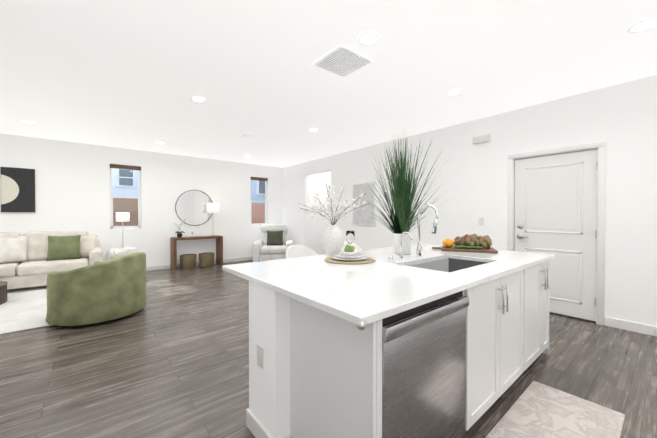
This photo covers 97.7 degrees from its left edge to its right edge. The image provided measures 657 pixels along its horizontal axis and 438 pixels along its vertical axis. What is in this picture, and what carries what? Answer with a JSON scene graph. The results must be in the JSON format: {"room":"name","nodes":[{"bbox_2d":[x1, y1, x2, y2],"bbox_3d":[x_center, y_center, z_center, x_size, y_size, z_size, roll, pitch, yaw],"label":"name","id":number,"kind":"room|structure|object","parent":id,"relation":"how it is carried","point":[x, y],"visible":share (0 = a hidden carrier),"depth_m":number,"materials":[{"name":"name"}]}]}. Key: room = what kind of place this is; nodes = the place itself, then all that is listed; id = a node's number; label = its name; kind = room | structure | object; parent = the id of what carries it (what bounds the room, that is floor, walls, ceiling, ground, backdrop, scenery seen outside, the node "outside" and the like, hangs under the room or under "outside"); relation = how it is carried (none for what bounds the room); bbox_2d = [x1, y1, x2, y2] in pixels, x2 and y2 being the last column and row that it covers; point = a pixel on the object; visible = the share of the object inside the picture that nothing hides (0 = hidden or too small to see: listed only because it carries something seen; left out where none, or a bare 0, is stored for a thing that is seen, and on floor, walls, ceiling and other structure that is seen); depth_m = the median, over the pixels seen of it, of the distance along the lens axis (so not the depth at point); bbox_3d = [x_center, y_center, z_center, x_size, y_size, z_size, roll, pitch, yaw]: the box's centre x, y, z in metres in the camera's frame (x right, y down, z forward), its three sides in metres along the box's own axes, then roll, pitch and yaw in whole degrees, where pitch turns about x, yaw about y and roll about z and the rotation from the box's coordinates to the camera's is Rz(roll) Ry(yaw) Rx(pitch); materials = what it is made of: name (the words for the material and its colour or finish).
{"room":"living room","nodes":[
{"label":"living room","id":0,"kind":"room"},
{"bbox_2d":[0,133,281,266],"bbox_3d":[-4.836,-0.162,6.096,9.070,2.740,0.150,0,1,-40],"label":"wall","id":1,"kind":"structure","parent":0,"point":[72,185],"depth_m":6.54,"materials":[{"name":"white paint"}]},
{"bbox_2d":[0,167,34,211],"bbox_3d":[-5.683,-0.519,5.266,0.430,0.810,0.035,0,1,-40],"label":"art panel","id":2,"kind":"object","parent":1,"relation":"attached to","point":[17,189],"visible":0.93,"depth_m":5.25,"materials":[{"name":"black"}]},
{"bbox_2d":[110,164,140,228],"bbox_3d":[-4.491,-0.474,6.366,0.570,1.400,0.103,0,1,-40],"label":"window","id":3,"kind":"structure","parent":1,"relation":"in","point":[117,166],"depth_m":6.36,"materials":[{"name":"white"}]},
{"bbox_2d":[175,190,212,225],"bbox_3d":[-3.352,-0.267,7.219,0.900,0.900,0.016,0,1,-40],"label":"round mirror","id":4,"kind":"object","parent":1,"relation":"attached to","point":[190,207],"visible":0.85,"depth_m":7.20,"materials":[{"name":"clear glass"}]},
{"bbox_2d":[146,256,251,270],"bbox_3d":[-4.784,1.156,6.046,8.770,0.105,0.014,0,1,-40],"label":"baseboard","id":5,"kind":"structure","parent":1,"relation":"attached to","point":[159,267],"depth_m":7.25,"materials":[{"name":"white"}]},
{"bbox_2d":[251,177,267,225],"bbox_3d":[-2.046,-0.494,8.399,0.550,1.400,0.103,0,1,-40],"label":"window","id":6,"kind":"structure","parent":1,"relation":"in","point":[265,180],"depth_m":8.46,"materials":[{"name":"white"}]},
{"bbox_2d":[0,260,656,437],"bbox_3d":[-1.102,1.290,2.778,10.550,0.100,10.050,0,1,-40],"label":"floor","id":7,"kind":"structure","parent":0,"point":[170,359],"depth_m":2.34,"materials":[{"name":"brown wood"}]},
{"bbox_2d":[0,286,51,334],"bbox_3d":[-4.581,1.224,3.864,2.790,0.012,2.630,0,1,-40],"label":"rug","id":8,"kind":"object","parent":7,"relation":"on","point":[22,309],"visible":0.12,"depth_m":3.80,"materials":[{"name":"white carpet"}]},
{"bbox_2d":[0,281,7,304],"bbox_3d":[-4.992,1.080,3.942,0.792,0.271,0.792,0,1,-40],"label":"coffee table","id":9,"kind":"object","parent":8,"relation":"on","point":[3,291],"visible":1,"depth_m":4.11,"materials":[{"name":"brown wood"}]},
{"bbox_2d":[0,230,102,289],"bbox_3d":[-5.348,0.721,4.984,2.250,0.968,0.880,0,1,-40],"label":"sofa","id":10,"kind":"object","parent":8,"relation":"on","point":[31,259],"visible":0.81,"depth_m":5.08,"materials":[{"name":"beige fabric"}]},
{"bbox_2d":[45,246,145,325],"bbox_3d":[-2.915,0.796,3.664,0.998,0.843,0.996,0,1,-6],"label":"armchair","id":11,"kind":"object","parent":8,"relation":"on","point":[110,285],"visible":1,"depth_m":3.28,"materials":[{"name":"green fabric"}]},
{"bbox_2d":[180,254,196,268],"bbox_3d":[-3.390,1.038,6.941,0.370,0.325,0.370,0,1,-40],"label":"basket","id":12,"kind":"object","parent":7,"relation":"on","point":[187,261],"visible":1,"depth_m":6.81,"materials":[{"name":"wicker"}]},
{"bbox_2d":[170,235,222,270],"bbox_3d":[-3.228,0.824,7.080,1.130,0.750,0.350,0,1,-40],"label":"console table","id":13,"kind":"object","parent":7,"relation":"on","point":[173,252],"visible":0.98,"depth_m":6.85,"materials":[{"name":"brown wood"}]},
{"bbox_2d":[173,219,185,237],"bbox_3d":[-3.540,0.228,6.838,0.277,0.446,0.208,0,1,-40],"label":"orchid","id":14,"kind":"object","parent":13,"relation":"on","point":[179,234],"visible":1,"depth_m":6.82,"materials":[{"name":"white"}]},
{"bbox_2d":[207,203,218,235],"bbox_3d":[-2.942,0.029,7.316,0.300,0.832,0.300,0,1,-40],"label":"table lamp","id":15,"kind":"object","parent":13,"relation":"on","point":[212,207],"visible":1,"depth_m":7.19,"materials":[{"name":"white fabric"}]},
{"bbox_2d":[199,252,214,266],"bbox_3d":[-3.059,1.035,7.216,0.370,0.325,0.370,0,1,-40],"label":"basket","id":16,"kind":"object","parent":7,"relation":"on","point":[206,259],"visible":1,"depth_m":7.08,"materials":[{"name":"wicker"}]},
{"bbox_2d":[252,224,293,261],"bbox_3d":[-1.469,0.664,7.792,1.060,1.015,1.013,0,1,-8],"label":"armchair","id":17,"kind":"object","parent":7,"relation":"on","point":[274,243],"visible":0.85,"depth_m":7.67,"materials":[{"name":"white fabric"}]},
{"bbox_2d":[286,245,317,258],"bbox_3d":[-0.223,0.764,2.990,0.449,0.952,0.442,-1,1,-44],"label":"stool","id":18,"kind":"object","parent":7,"relation":"on","point":[293,251],"visible":0.08,"depth_m":3.15,"materials":[{"name":"white"}]},
{"bbox_2d":[242,256,554,437],"bbox_3d":[0.773,0.805,2.160,2.507,0.883,0.960,0,1,-40],"label":"kitchen island","id":19,"kind":"object","parent":7,"relation":"on","point":[421,340],"depth_m":1.46,"materials":[{"name":"white paint"}]},
{"bbox_2d":[222,254,485,323],"bbox_3d":[0.065,0.350,1.828,1.000,0.032,1.350,0,1,-40],"label":"island countertop","id":20,"kind":"structure","parent":19,"relation":"on","point":[368,291],"depth_m":1.51,"materials":[{"name":"white stone"}]},
{"bbox_2d":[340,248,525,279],"bbox_3d":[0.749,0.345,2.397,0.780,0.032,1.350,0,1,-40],"label":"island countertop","id":21,"kind":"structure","parent":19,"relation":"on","point":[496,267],"depth_m":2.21,"materials":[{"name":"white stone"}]},
{"bbox_2d":[298,184,369,255],"bbox_3d":[0.056,0.018,2.523,0.647,0.618,0.472,0,1,-40],"label":"vase","id":22,"kind":"object","parent":21,"relation":"on","point":[333,238],"visible":1,"depth_m":2.48,"materials":[{"name":"ceramic"}]},
{"bbox_2d":[324,257,374,263],"bbox_3d":[0.166,0.325,2.269,0.404,0.008,0.404,0,1,-40],"label":"placemat","id":23,"kind":"object","parent":21,"relation":"on","point":[363,261],"visible":0.54,"depth_m":2.15,"materials":[{"name":"beige wicker"}]},
{"bbox_2d":[332,245,367,260],"bbox_3d":[0.166,0.263,2.268,0.284,0.113,0.284,0,1,-40],"label":"plate setting","id":24,"kind":"object","parent":23,"relation":"on","point":[349,252],"visible":1,"depth_m":2.24,"materials":[{"name":"white ceramic"}]},
{"bbox_2d":[340,241,361,252],"bbox_3d":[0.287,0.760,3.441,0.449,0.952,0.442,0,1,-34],"label":"napkin","id":25,"kind":"object","parent":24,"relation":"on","point":[356,247],"depth_m":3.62,"materials":[{"name":"white fabric"}]},
{"bbox_2d":[346,231,354,244],"bbox_3d":[0.194,0.219,2.578,0.084,0.215,0.084,0,1,-40],"label":"wine glass","id":26,"kind":"object","parent":21,"relation":"on","point":[350,236],"visible":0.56,"depth_m":2.55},
{"bbox_2d":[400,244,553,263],"bbox_3d":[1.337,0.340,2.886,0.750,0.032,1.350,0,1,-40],"label":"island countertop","id":27,"kind":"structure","parent":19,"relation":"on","point":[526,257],"depth_m":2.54,"materials":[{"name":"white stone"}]},
{"bbox_2d":[359,134,452,254],"bbox_3d":[0.677,-0.277,2.784,1.120,1.202,1.245,0,1,-40],"label":"grass plant","id":28,"kind":"object","parent":27,"relation":"on","point":[401,219],"visible":0.9,"depth_m":2.57,"materials":[{"name":"plant"}]},
{"bbox_2d":[432,234,497,252],"bbox_3d":[1.367,0.236,2.932,0.587,0.174,0.319,0,1,22],"label":"cutting board","id":29,"kind":"object","parent":27,"relation":"on","point":[473,243],"visible":1,"depth_m":2.84,"materials":[{"name":"brown wood"}]},
{"bbox_2d":[485,381,624,437],"bbox_3d":[1.383,1.244,1.722,0.880,0.012,0.490,0,1,-40],"label":"floor mat","id":30,"kind":"object","parent":7,"relation":"on","point":[538,410],"visible":0.98,"depth_m":1.78,"materials":[{"name":"fabric"}]},
{"bbox_3d":[-4.235,0.915,5.924,0.460,0.590,0.460,0,1,-40],"label":"side table","id":31,"kind":"object","parent":7,"relation":"on","visible":0},
{"bbox_2d":[116,212,129,248],"bbox_3d":[-4.236,0.246,5.917,0.230,0.746,0.230,0,1,-40],"label":"table lamp","id":32,"kind":"object","parent":31,"relation":"on","point":[122,217],"visible":0.96,"depth_m":5.83,"materials":[{"name":"white fabric"}]},
{"bbox_2d":[0,0,656,167],"bbox_3d":[-1.102,-1.560,2.751,10.550,0.120,10.050,0,1,-40],"label":"ceiling","id":33,"kind":"structure","parent":0,"point":[132,74],"depth_m":2.85,"materials":[{"name":"white paint"}]},
{"bbox_2d":[19,120,35,123],"bbox_3d":[-4.705,-1.512,4.495,0.188,0.007,0.188,0,1,-40],"label":"recessed light","id":34,"kind":"object","parent":33,"relation":"in","point":[28,121],"visible":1,"depth_m":4.48,"materials":[{"name":"white"}]},
{"bbox_2d":[190,96,205,102],"bbox_3d":[-1.646,-1.504,3.632,0.188,0.007,0.188,0,1,-40],"label":"recessed light","id":35,"kind":"object","parent":33,"relation":"in","point":[197,99],"visible":1,"depth_m":3.63,"materials":[{"name":"white"}]},
{"bbox_2d":[240,132,255,137],"bbox_3d":[-1.477,-1.511,5.242,0.170,0.022,0.320,0,1,-40],"label":"ceiling vent","id":36,"kind":"object","parent":33,"relation":"in","point":[247,135],"visible":1,"depth_m":5.21,"materials":[{"name":"white"}]},
{"bbox_2d":[308,128,318,131],"bbox_3d":[-0.257,-1.516,4.917,0.188,0.007,0.188,0,1,-40],"label":"recessed light","id":37,"kind":"object","parent":33,"relation":"in","point":[313,129],"visible":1,"depth_m":4.89,"materials":[{"name":"white"}]},
{"bbox_2d":[312,45,373,77],"bbox_3d":[0.134,-1.488,2.759,0.420,0.022,0.420,0,1,-40],"label":"ceiling vent","id":38,"kind":"object","parent":33,"relation":"in","point":[342,61],"visible":1,"depth_m":2.72,"materials":[{"name":"white metal"}]},
{"bbox_2d":[358,32,379,45],"bbox_3d":[0.335,-1.492,2.392,0.188,0.007,0.188,0,1,-40],"label":"recessed light","id":39,"kind":"object","parent":33,"relation":"in","point":[368,38],"visible":1,"depth_m":2.38,"materials":[{"name":"white"}]},
{"bbox_2d":[445,89,461,95],"bbox_3d":[1.496,-1.502,3.436,0.188,0.007,0.188,0,1,-40],"label":"recessed light","id":40,"kind":"object","parent":33,"relation":"in","point":[454,92],"visible":1,"depth_m":3.42,"materials":[{"name":"white"}]},
{"bbox_2d":[627,17,656,33],"bbox_3d":[2.442,-1.490,2.220,0.188,0.007,0.188,0,1,-40],"label":"recessed light","id":41,"kind":"object","parent":33,"relation":"in","point":[645,25],"visible":1,"depth_m":2.22,"materials":[{"name":"white"}]},
{"bbox_2d":[282,75,656,326],"bbox_3d":[1.758,-0.153,5.143,0.150,2.740,10.050,0,1,-40],"label":"wall","id":42,"kind":"structure","parent":0,"point":[620,120],"depth_m":4.11,"materials":[{"name":"white paint"}]},
{"bbox_2d":[352,181,375,225],"bbox_3d":[0.756,-0.308,6.201,0.030,0.930,0.660,0,1,-40],"label":"picture frame","id":43,"kind":"object","parent":42,"relation":"attached to","point":[360,217],"visible":0.83,"depth_m":6.16,"materials":[{"name":"white"}]},
{"bbox_2d":[473,134,489,143],"bbox_3d":[2.299,-1.195,4.328,0.043,0.110,0.240,0,1,-40],"label":"door chime","id":44,"kind":"object","parent":42,"relation":"attached to","point":[481,139],"visible":0.96,"depth_m":4.30,"materials":[{"name":"white plastic"}]},
{"bbox_2d":[479,217,483,224],"bbox_3d":[2.314,0.045,4.349,0.010,0.120,0.075,0,1,-40],"label":"switch plate","id":45,"kind":"object","parent":42,"relation":"attached to","point":[481,220],"visible":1,"depth_m":4.34,"materials":[{"name":"white plastic"}]},
{"bbox_2d":[514,149,597,320],"bbox_3d":[2.885,0.198,3.710,0.106,2.035,0.852,0,1,-40],"label":"door","id":46,"kind":"structure","parent":42,"relation":"in","point":[556,204],"depth_m":3.62,"materials":[{"name":"white wood"}]},
{"bbox_2d":[507,141,605,324],"bbox_3d":[2.918,0.168,3.738,0.168,2.127,1.004,0,1,-40],"label":"door frame","id":47,"kind":"structure","parent":42,"relation":"attached to","point":[600,146],"depth_m":3.36,"materials":[{"name":"white wood"}]},
{"bbox_2d":[605,317,656,336],"bbox_3d":[3.999,1.192,2.334,0.014,0.105,2.545,0,1,-40],"label":"baseboard","id":48,"kind":"structure","parent":42,"relation":"attached to","point":[631,326],"depth_m":3.15,"materials":[{"name":"white"}]},
{"label":"outside","id":49,"kind":"structure","parent":0,"visible":0},
{"bbox_3d":[-8.095,4.258,11.330,26.000,0.200,11.800,0,1,-40],"label":"ground","id":50,"kind":"structure","parent":49,"visible":0},
{"bbox_2d":[112,168,264,225],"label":"window","id":51,"kind":"structure","parent":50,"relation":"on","point":[130,181],"depth_m":10.77,"materials":[{"name":"clear glass"}]}
]}

